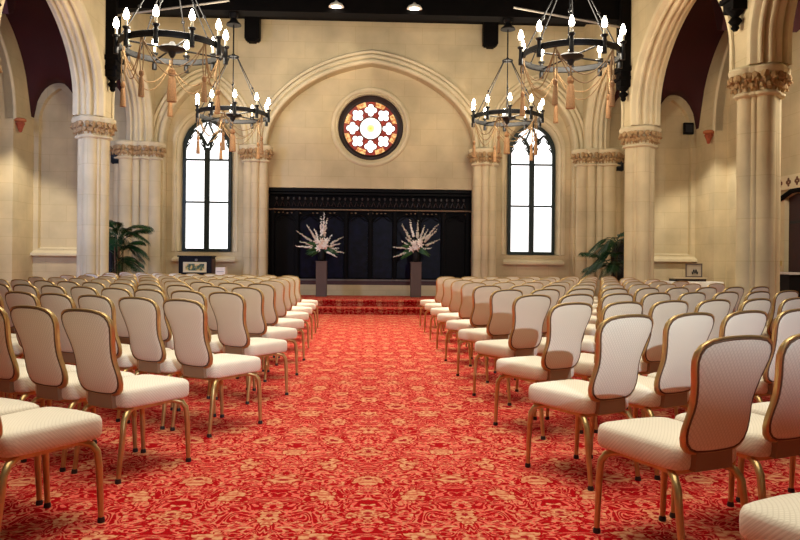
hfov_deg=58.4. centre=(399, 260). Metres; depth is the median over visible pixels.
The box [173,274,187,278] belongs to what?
banquet chair
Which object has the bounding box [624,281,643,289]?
banquet chair
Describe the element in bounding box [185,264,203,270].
picture
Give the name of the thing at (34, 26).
ceiling
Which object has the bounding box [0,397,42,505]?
banquet chair
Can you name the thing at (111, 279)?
banquet chair
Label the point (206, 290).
banquet chair
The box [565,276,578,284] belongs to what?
banquet chair
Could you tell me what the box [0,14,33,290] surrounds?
wall
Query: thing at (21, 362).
banquet chair
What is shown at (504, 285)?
banquet chair
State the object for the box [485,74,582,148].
arch
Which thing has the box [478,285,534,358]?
banquet chair
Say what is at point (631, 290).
banquet chair
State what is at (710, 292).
banquet chair
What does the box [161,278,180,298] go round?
banquet chair
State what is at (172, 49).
chandelier
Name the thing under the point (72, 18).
trim
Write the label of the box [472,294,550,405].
banquet chair
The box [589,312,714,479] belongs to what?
banquet chair
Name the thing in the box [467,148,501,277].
stone column
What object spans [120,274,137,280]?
banquet chair
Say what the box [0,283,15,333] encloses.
banquet chair
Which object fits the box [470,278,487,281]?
banquet chair
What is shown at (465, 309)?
banquet chair
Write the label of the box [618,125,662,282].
stone column
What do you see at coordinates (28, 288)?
banquet chair
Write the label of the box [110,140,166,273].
stone column
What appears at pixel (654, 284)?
banquet chair
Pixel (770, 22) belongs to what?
trim
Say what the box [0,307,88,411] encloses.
banquet chair
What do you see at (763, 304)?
banquet chair
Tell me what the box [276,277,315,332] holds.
banquet chair
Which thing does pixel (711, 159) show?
wall
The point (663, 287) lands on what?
banquet chair
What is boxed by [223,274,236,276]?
banquet chair
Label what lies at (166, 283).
banquet chair
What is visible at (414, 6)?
spotlight
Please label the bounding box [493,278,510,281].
banquet chair
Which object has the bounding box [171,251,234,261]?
trim
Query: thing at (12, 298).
banquet chair
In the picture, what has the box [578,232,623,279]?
potted palm
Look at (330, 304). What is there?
steps
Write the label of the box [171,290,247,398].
banquet chair
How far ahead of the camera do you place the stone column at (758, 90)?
10.33 m
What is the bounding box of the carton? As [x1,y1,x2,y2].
[215,267,226,274]
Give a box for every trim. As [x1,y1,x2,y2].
[0,0,105,116]
[0,31,16,118]
[30,247,76,255]
[112,50,152,141]
[171,110,238,251]
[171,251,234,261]
[501,115,565,254]
[503,254,563,264]
[584,60,623,148]
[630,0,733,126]
[654,253,696,261]
[712,39,728,130]
[747,0,797,65]
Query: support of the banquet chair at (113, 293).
on the floor
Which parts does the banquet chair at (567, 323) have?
leg, seat, seat frame, leg, frame, backrest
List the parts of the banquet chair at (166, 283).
backrest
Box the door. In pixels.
[788,193,799,271]
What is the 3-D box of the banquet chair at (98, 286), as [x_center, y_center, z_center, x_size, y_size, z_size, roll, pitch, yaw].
[-3.322,0.703,8.320,0.424,0.930,0.637,1,0,30]
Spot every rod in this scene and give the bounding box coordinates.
[118,0,228,16]
[513,6,619,27]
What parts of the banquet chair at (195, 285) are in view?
backrest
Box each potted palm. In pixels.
[109,220,154,276]
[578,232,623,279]
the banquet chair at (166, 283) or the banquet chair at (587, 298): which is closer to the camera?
the banquet chair at (587, 298)
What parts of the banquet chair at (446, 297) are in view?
leg, seat, backrest, frame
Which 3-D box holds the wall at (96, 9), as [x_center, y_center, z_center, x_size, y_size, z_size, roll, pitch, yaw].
[-5.931,-4.737,6.356,0.550,3.640,23.200,1,0,-2]
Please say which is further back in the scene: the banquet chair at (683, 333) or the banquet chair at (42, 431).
the banquet chair at (683, 333)
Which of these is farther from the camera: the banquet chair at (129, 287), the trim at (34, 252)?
the trim at (34, 252)
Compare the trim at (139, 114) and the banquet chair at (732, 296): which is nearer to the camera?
the banquet chair at (732, 296)
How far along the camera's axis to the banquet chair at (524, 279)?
12.17 m
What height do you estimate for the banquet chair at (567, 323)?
0.930 m
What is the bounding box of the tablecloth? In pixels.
[665,281,723,286]
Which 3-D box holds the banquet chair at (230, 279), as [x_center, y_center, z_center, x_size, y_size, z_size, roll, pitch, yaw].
[-2.400,0.707,10.983,0.411,0.919,0.632,1,0,31]
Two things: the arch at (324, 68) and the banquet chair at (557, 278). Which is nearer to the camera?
the banquet chair at (557, 278)
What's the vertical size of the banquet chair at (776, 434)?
0.930 m
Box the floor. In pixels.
[0,314,799,539]
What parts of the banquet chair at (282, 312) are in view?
backrest, frame, seat, leg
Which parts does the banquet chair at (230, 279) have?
backrest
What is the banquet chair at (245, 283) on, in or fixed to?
on the floor
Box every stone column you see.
[70,115,117,277]
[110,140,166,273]
[238,144,273,275]
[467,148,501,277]
[571,148,624,296]
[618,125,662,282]
[726,63,792,325]
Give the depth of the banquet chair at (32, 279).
10.03 m
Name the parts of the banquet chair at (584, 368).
seat frame, seat, leg, frame, backrest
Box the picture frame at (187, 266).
[183,262,206,271]
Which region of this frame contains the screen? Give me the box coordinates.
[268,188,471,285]
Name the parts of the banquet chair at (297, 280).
backrest, frame, seat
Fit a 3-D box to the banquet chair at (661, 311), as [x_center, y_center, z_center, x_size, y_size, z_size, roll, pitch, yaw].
[1.856,0.753,5.529,0.424,0.930,0.637,1,0,-30]
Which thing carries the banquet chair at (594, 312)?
on the floor
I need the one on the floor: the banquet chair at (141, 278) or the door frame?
the banquet chair at (141, 278)
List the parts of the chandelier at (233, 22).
tassel cord, suspension rod, suspension rod, tassel cord, suspension rod, suspension rod, suspension rod, tassel cord, tassel cord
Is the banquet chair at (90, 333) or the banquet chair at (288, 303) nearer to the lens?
the banquet chair at (90, 333)
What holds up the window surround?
attached to the wall at (434, 156)
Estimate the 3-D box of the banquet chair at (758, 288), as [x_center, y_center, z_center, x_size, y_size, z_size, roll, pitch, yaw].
[4.273,0.776,9.035,0.424,0.930,0.637,1,0,-32]
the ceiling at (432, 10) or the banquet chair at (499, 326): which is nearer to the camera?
the banquet chair at (499, 326)
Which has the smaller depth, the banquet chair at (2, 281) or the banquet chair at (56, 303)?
the banquet chair at (56, 303)
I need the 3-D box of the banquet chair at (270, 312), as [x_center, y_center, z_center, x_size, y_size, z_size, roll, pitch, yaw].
[-1.444,0.721,8.362,0.424,0.930,0.638,1,0,29]
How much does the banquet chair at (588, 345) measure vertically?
0.930 m
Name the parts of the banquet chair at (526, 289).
backrest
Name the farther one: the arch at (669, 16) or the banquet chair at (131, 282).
the arch at (669, 16)
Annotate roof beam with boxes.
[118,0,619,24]
[158,14,585,26]
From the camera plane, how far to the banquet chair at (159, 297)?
6.34 m
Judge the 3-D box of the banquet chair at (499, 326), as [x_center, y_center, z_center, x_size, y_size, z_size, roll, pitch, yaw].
[0.919,0.744,7.332,0.424,0.930,0.637,1,0,-31]
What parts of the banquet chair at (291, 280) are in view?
frame, backrest, seat, leg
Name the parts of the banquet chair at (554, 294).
frame, backrest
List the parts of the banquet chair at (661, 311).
leg, seat, frame, backrest, leg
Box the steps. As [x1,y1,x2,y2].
[301,295,434,314]
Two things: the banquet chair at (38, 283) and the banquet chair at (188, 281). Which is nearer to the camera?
the banquet chair at (38, 283)
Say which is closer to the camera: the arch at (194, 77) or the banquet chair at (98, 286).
the banquet chair at (98, 286)
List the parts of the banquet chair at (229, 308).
leg, backrest, frame, leg, seat, seat frame, leg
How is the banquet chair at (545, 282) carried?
on the floor
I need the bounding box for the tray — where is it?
[667,277,707,281]
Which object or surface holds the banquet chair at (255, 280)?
on the floor
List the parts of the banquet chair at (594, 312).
seat, backrest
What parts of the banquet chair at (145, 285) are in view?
backrest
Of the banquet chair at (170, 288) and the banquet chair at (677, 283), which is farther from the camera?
the banquet chair at (677, 283)
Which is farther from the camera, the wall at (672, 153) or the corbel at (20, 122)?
the wall at (672, 153)
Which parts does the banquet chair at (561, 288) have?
backrest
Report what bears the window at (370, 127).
attached to the window surround
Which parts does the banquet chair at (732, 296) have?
frame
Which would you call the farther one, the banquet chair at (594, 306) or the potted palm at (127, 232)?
the potted palm at (127, 232)
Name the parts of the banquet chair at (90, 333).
leg, backrest, frame, leg, seat frame, seat, leg, leg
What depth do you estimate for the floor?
4.08 m
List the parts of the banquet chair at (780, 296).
seat, backrest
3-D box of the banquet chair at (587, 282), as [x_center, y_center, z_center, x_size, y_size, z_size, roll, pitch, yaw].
[2.492,0.753,10.380,0.411,0.919,0.632,1,0,-32]
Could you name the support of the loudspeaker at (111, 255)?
on the floor
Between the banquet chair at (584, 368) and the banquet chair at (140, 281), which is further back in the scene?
the banquet chair at (140, 281)
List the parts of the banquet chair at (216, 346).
backrest, frame, leg, seat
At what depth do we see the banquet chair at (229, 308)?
5.99 m
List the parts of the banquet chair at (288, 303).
frame, backrest, seat, leg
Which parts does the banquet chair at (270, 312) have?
backrest, frame, seat, leg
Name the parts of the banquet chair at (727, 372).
leg, seat frame, leg, seat, leg, frame, backrest, leg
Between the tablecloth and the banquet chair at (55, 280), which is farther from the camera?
the tablecloth
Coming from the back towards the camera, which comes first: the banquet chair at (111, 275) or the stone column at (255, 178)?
the stone column at (255, 178)
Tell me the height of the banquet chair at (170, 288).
0.930 m
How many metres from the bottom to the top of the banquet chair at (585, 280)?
0.919 m
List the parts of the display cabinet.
panel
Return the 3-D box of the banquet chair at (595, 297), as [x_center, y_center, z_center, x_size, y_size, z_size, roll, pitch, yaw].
[4.028,0.768,14.568,0.411,0.919,0.632,1,0,-29]
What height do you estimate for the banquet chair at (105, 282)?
0.919 m
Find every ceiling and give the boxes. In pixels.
[2,0,121,117]
[615,0,799,128]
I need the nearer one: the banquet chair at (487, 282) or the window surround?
the banquet chair at (487, 282)
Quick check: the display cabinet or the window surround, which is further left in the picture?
the display cabinet
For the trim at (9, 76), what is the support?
attached to the wall at (16, 147)
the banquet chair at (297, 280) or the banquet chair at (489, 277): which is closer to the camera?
the banquet chair at (297, 280)
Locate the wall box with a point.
(688, 128)
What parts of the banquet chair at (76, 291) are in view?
backrest, frame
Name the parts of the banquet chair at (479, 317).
leg, seat, leg, backrest, frame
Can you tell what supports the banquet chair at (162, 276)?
on the floor
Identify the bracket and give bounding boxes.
[244,16,260,43]
[482,22,498,48]
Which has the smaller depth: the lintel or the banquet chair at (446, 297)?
the banquet chair at (446, 297)
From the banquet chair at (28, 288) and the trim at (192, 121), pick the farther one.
the trim at (192, 121)
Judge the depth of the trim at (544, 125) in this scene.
18.74 m
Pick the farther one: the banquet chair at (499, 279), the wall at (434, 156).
the wall at (434, 156)
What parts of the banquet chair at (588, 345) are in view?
seat, frame, backrest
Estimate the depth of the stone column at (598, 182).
18.01 m
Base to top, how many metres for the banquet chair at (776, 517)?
0.930 m
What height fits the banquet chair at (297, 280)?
0.919 m
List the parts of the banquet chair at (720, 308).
frame, backrest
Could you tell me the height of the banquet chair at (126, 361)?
0.930 m
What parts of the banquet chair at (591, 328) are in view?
seat, frame, backrest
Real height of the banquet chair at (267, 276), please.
0.919 m
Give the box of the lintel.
[781,173,799,190]
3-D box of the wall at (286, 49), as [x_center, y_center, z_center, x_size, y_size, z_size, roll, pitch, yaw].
[-0.738,-2.907,18.349,16.800,8.200,0.370,1,0,-2]
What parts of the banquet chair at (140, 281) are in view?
backrest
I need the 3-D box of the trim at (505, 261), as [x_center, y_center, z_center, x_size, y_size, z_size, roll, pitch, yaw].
[3.470,-0.037,18.791,1.600,0.280,0.440,1,0,-2]
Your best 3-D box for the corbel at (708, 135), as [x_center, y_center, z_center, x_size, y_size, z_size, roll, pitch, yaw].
[7.601,-3.043,17.611,0.260,0.330,0.260,1,0,-2]
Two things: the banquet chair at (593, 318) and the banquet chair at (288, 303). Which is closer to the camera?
the banquet chair at (593, 318)
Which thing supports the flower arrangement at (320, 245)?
on the pedestal at (321, 266)
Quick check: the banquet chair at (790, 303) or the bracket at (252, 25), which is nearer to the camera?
the banquet chair at (790, 303)
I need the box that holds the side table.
[780,272,799,296]
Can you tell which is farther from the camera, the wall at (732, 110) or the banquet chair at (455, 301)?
the wall at (732, 110)
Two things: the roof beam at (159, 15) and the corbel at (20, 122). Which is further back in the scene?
the roof beam at (159, 15)
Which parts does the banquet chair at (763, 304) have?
frame, backrest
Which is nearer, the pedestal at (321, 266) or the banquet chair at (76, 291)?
the banquet chair at (76, 291)
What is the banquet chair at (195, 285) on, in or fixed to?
on the floor
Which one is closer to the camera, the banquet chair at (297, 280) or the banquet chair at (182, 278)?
the banquet chair at (182, 278)
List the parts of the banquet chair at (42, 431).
frame, leg, seat frame, leg, seat, leg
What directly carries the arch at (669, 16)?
attached to the wall at (642, 11)
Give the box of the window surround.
[331,87,410,166]
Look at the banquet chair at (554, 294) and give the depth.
7.36 m
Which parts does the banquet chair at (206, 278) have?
backrest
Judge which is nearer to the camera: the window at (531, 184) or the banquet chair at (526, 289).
the banquet chair at (526, 289)
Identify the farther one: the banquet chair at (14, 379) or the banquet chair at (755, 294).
the banquet chair at (755, 294)
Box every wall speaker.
[111,148,118,163]
[616,158,623,171]
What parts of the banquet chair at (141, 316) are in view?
leg, backrest, frame, seat frame, leg, seat, leg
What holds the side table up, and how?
on the floor
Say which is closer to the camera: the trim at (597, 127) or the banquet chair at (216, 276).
the banquet chair at (216, 276)
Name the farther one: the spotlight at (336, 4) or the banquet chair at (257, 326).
the spotlight at (336, 4)
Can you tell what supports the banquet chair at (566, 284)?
on the floor
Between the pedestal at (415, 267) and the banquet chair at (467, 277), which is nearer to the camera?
the banquet chair at (467, 277)
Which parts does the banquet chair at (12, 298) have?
backrest, frame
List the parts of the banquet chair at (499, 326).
leg, seat, leg, frame, backrest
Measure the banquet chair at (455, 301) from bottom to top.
0.919 m
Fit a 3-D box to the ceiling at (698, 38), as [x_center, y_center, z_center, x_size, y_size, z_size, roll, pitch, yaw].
[6.844,-4.635,9.392,2.450,2.600,18.200,1,0,-2]
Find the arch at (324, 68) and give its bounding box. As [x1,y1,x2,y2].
[254,50,486,147]
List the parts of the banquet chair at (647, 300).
frame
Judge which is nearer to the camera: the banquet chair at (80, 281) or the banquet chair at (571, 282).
the banquet chair at (80, 281)
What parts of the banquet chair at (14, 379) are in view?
backrest, frame, seat frame, leg, seat, leg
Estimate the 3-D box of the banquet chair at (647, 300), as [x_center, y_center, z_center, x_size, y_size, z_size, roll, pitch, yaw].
[2.233,0.756,6.883,0.424,0.930,0.637,1,0,-33]
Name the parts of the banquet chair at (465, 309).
leg, seat, backrest, frame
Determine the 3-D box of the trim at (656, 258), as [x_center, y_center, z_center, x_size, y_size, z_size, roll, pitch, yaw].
[7.014,-0.113,18.559,1.240,0.280,0.420,1,0,-2]
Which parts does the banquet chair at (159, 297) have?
backrest, frame, seat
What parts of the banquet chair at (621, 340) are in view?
leg, leg, seat, seat frame, leg, frame, backrest, leg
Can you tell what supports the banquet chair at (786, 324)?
on the floor
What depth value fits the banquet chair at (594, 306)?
11.69 m
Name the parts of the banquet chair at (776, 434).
leg, seat, leg, seat frame, leg, frame, backrest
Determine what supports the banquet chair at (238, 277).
on the floor
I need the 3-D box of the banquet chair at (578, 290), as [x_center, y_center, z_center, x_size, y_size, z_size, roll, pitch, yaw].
[1.757,0.752,7.769,0.424,0.930,0.637,1,0,-31]
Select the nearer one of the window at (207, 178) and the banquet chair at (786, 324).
the banquet chair at (786, 324)
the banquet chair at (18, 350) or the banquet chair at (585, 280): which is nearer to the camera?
the banquet chair at (18, 350)
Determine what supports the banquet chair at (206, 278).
on the floor
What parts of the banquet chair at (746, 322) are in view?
seat, frame, backrest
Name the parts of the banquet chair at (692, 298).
frame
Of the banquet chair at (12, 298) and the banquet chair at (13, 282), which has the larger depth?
the banquet chair at (13, 282)
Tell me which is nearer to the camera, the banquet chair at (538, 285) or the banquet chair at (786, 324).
the banquet chair at (786, 324)
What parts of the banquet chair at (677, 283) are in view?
backrest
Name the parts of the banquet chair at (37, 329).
backrest, leg, frame, seat frame, leg, seat, leg, leg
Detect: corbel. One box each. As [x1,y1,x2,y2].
[14,118,26,131]
[703,130,713,143]
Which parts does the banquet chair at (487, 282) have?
backrest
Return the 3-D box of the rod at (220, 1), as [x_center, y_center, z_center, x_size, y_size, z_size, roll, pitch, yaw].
[-4.642,-5.184,14.667,2.258,0.409,0.050,1,0,-2]
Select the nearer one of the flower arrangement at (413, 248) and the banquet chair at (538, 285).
the banquet chair at (538, 285)
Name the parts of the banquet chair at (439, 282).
leg, seat, backrest, frame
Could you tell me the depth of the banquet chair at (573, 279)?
12.63 m
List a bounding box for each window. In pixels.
[182,119,231,251]
[338,95,402,159]
[507,124,554,254]
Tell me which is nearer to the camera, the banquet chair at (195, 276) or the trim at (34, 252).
the banquet chair at (195, 276)
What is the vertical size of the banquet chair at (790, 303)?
0.930 m
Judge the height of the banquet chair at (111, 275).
0.919 m
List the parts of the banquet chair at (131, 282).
backrest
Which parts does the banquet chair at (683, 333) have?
leg, leg, leg, seat frame, seat, frame, backrest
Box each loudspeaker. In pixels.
[109,237,116,272]
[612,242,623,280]
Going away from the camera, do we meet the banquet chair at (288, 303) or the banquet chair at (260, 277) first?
the banquet chair at (288, 303)
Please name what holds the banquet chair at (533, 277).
on the floor
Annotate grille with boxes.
[109,244,110,272]
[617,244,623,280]
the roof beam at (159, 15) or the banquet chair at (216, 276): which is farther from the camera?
the roof beam at (159, 15)
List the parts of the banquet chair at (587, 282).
backrest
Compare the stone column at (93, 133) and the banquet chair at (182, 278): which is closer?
the banquet chair at (182, 278)
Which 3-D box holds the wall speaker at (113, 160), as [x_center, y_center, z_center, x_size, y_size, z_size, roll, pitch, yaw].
[-6.971,-2.616,17.728,0.280,0.460,0.372,1,0,-2]
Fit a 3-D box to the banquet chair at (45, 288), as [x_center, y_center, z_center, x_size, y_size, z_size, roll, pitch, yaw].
[-3.259,0.704,7.255,0.424,0.930,0.637,1,0,32]
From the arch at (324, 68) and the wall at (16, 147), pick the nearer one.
the wall at (16, 147)
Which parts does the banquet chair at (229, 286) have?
backrest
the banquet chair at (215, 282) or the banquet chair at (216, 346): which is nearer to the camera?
the banquet chair at (216, 346)
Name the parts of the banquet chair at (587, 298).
seat, frame, backrest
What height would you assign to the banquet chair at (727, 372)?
0.930 m
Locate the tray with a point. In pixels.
(701, 279)
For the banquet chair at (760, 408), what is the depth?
3.60 m
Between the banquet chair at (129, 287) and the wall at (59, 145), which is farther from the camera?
the wall at (59, 145)
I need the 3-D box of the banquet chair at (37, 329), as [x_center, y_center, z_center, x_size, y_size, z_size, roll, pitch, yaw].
[-1.939,0.717,4.276,0.424,0.930,0.637,1,0,29]
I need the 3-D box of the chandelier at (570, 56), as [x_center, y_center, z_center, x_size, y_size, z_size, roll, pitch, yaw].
[2.518,-3.641,10.513,1.604,2.970,1.526,1,0,-41]
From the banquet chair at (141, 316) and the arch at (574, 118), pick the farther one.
the arch at (574, 118)
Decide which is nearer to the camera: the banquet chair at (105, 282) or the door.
the banquet chair at (105, 282)
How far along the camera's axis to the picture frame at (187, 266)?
16.74 m
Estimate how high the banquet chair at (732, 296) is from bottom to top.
0.930 m
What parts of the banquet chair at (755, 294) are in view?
backrest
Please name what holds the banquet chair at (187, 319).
on the floor
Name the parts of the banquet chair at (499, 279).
backrest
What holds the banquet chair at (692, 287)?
on the floor
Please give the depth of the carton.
16.81 m
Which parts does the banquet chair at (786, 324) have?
leg, seat, seat frame, frame, backrest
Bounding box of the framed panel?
[685,263,701,276]
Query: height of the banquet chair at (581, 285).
0.919 m
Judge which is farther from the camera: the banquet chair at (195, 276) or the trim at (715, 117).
the trim at (715, 117)
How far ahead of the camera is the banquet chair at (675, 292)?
8.12 m
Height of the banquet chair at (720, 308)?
0.930 m
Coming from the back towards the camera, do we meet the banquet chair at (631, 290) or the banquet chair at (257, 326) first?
the banquet chair at (631, 290)
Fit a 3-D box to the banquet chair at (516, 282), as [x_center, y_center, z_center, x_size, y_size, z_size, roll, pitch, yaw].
[1.607,0.745,11.079,0.411,0.919,0.632,1,0,-31]
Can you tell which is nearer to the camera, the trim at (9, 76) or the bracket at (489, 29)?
the trim at (9, 76)
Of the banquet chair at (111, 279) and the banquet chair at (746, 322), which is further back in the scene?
the banquet chair at (111, 279)
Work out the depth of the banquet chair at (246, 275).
12.56 m
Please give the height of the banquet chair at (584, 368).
0.930 m
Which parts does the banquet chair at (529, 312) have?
leg, seat frame, seat, leg, frame, backrest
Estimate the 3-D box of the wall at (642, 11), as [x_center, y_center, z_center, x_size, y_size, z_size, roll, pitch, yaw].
[5.469,-4.628,6.832,0.550,3.640,23.200,1,0,-2]
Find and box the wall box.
[683,122,693,134]
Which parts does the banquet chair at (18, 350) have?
frame, seat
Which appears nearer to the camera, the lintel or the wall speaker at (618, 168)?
the lintel
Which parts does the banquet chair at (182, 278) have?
backrest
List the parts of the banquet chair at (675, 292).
frame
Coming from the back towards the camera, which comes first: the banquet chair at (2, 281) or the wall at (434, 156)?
the wall at (434, 156)
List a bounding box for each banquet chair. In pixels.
[0,279,10,288]
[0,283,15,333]
[0,295,23,397]
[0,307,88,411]
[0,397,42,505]
[0,407,104,531]
[5,291,67,399]
[8,358,44,407]
[10,279,31,288]
[10,305,137,471]
[13,284,40,358]
[28,276,45,285]
[34,280,55,306]
[39,293,133,410]
[41,285,72,364]
[48,277,66,285]
[57,281,79,297]
[60,275,75,280]
[61,308,190,483]
[69,278,87,285]
[70,286,120,370]
[78,275,94,281]
[78,294,172,421]
[82,282,105,295]
[84,273,98,277]
[91,278,110,287]
[98,276,115,282]
[101,287,175,376]
[102,274,117,279]
[109,283,135,296]
[114,279,136,289]
[118,276,137,286]
[118,296,216,429]
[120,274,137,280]
[134,289,182,375]
[137,283,164,293]
[138,275,154,278]
[138,280,160,285]
[139,277,159,282]
[158,275,174,295]
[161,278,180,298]
[163,299,262,437]
[164,281,187,298]
[166,284,193,298]
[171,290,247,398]
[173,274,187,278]
[178,276,194,281]
[184,278,203,285]
[190,281,213,291]
[192,275,204,279]
[198,286,263,371]
[200,276,217,281]
[208,279,228,285]
[208,291,288,403]
[212,275,227,278]
[218,282,274,357]
[222,277,239,281]
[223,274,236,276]
[231,287,297,381]
[233,276,248,279]
[233,280,253,286]
[241,274,255,277]
[244,278,263,282]
[247,283,304,365]
[254,276,270,279]
[259,280,308,351]
[262,275,276,277]
[269,278,312,338]
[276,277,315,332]
[282,275,317,328]
[419,276,454,327]
[424,278,462,334]
[429,280,472,342]
[436,282,485,348]
[442,276,476,324]
[444,285,501,366]
[456,280,499,337]
[456,289,522,382]
[466,282,514,346]
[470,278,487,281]
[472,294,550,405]
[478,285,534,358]
[485,276,498,279]
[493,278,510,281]
[493,302,592,439]
[494,289,559,372]
[505,276,519,279]
[507,280,525,285]
[515,294,593,391]
[518,278,533,281]
[522,282,543,289]
[525,314,653,490]
[526,276,540,280]
[533,279,550,285]
[536,285,565,355]
[540,278,555,282]
[545,301,642,432]
[546,276,559,280]
[549,282,569,294]
[556,279,573,289]
[561,278,576,285]
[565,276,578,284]
[565,288,594,296]
[570,284,594,291]
[577,281,596,288]
[578,279,596,284]
[581,293,633,380]
[584,288,627,335]
[588,284,623,323]
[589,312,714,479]
[592,279,618,308]
[592,281,620,315]
[593,277,616,303]
[593,335,772,539]
[594,276,614,299]
[619,277,634,284]
[622,279,638,285]
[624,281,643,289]
[626,300,688,417]
[628,284,649,295]
[633,287,658,301]
[638,299,730,408]
[640,292,670,314]
[644,279,659,284]
[645,310,767,417]
[649,281,666,287]
[656,284,675,291]
[665,287,688,299]
[669,333,799,517]
[672,281,688,286]
[677,292,705,312]
[682,283,700,291]
[695,287,716,299]
[707,283,724,293]
[712,291,738,313]
[722,286,743,311]
[736,402,795,502]
[738,298,771,402]
[739,492,799,539]
[744,291,769,300]
[748,286,768,292]
[754,308,799,402]
[761,290,798,338]
[770,297,799,399]
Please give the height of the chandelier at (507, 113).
2.970 m
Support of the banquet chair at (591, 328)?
on the floor
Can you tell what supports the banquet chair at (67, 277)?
on the floor
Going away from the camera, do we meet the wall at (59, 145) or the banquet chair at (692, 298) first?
the banquet chair at (692, 298)
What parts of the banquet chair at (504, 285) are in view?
backrest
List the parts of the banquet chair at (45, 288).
backrest, frame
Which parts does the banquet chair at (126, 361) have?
backrest, frame, leg, seat frame, seat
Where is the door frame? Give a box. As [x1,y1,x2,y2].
[781,187,799,200]
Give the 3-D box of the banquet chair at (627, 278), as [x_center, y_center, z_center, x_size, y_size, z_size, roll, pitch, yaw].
[4.074,0.768,13.477,0.411,0.919,0.632,1,0,-30]
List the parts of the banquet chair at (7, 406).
seat, leg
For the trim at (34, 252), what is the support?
attached to the wall at (286, 49)
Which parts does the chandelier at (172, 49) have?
flame bulb, tassel cord, flame bulb, suspension rod, tassel cord, suspension rod, flame bulb, suspension rod, flame bulb, suspension rod, tassel cord, suspension rod, tassel cord, flame bulb, flame bulb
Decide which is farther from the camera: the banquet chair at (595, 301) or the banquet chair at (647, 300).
the banquet chair at (595, 301)
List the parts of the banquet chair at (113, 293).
backrest, frame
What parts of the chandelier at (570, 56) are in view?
flame bulb, tassel cord, suspension rod, flame bulb, suspension rod, tassel cord, tassel cord, suspension rod, flame bulb, suspension rod, suspension rod, flame bulb, tassel cord, tassel cord, flame bulb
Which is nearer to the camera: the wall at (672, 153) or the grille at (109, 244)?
the grille at (109, 244)
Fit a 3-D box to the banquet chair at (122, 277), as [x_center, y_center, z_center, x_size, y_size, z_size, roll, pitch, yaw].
[-3.877,0.693,10.762,0.411,0.919,0.632,1,0,29]
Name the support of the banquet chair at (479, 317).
on the floor
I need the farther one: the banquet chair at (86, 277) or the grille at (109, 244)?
the grille at (109, 244)
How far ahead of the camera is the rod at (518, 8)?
14.98 m
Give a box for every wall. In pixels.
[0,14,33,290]
[33,17,695,280]
[41,90,77,247]
[74,0,155,141]
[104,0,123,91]
[166,67,569,295]
[583,0,789,148]
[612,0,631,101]
[654,101,688,253]
[695,30,799,288]
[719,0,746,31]
[726,94,736,287]
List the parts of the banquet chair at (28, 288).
backrest, frame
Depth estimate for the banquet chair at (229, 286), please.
8.30 m
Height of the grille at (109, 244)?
1.500 m
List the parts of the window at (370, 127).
quatrefoil pane, quatrefoil pane, quatrefoil pane, quatrefoil pane, coloured glass, pane, quatrefoil pane, quatrefoil pane, quatrefoil pane, quatrefoil pane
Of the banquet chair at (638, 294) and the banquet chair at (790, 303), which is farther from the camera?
the banquet chair at (638, 294)
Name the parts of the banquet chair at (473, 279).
backrest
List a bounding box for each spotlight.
[329,0,343,8]
[407,1,421,9]
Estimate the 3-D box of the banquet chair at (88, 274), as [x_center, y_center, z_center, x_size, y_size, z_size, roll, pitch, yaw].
[-5.134,0.681,12.465,0.411,0.919,0.632,1,0,30]
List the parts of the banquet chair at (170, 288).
frame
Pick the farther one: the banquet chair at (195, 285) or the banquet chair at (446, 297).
the banquet chair at (446, 297)
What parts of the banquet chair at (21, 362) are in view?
seat, leg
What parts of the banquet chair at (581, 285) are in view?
backrest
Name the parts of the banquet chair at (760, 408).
leg, seat, leg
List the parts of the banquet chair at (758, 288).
backrest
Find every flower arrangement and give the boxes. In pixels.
[295,213,343,260]
[393,219,439,261]
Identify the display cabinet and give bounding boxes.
[177,255,215,274]
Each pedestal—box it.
[316,261,327,296]
[410,262,421,296]
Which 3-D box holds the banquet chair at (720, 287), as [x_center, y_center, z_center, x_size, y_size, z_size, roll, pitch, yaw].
[4.215,0.770,10.129,0.411,0.919,0.632,1,0,-33]
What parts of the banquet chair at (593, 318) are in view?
seat, frame, backrest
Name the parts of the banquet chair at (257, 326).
backrest, frame, leg, seat, leg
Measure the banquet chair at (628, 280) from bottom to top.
0.919 m
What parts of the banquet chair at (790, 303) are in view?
frame, backrest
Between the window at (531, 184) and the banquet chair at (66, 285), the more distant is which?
the window at (531, 184)
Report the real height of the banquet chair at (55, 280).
0.919 m
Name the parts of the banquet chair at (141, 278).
backrest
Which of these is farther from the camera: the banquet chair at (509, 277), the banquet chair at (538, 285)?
the banquet chair at (509, 277)
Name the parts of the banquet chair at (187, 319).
leg, backrest, frame, leg, seat frame, seat, leg, leg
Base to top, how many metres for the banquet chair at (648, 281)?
0.919 m
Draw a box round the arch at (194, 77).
[154,67,256,143]
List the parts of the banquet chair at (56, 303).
backrest, frame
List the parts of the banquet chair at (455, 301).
leg, seat, backrest, frame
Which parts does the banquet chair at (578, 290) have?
backrest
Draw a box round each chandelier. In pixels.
[112,0,228,116]
[195,12,270,158]
[471,18,544,161]
[517,0,626,122]
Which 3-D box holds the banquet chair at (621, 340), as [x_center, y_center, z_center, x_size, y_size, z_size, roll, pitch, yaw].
[1.063,0.745,4.035,0.424,0.930,0.637,1,0,-30]
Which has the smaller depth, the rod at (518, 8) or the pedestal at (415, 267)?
the rod at (518, 8)
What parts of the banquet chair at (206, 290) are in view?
backrest, frame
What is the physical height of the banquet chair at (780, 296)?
0.930 m

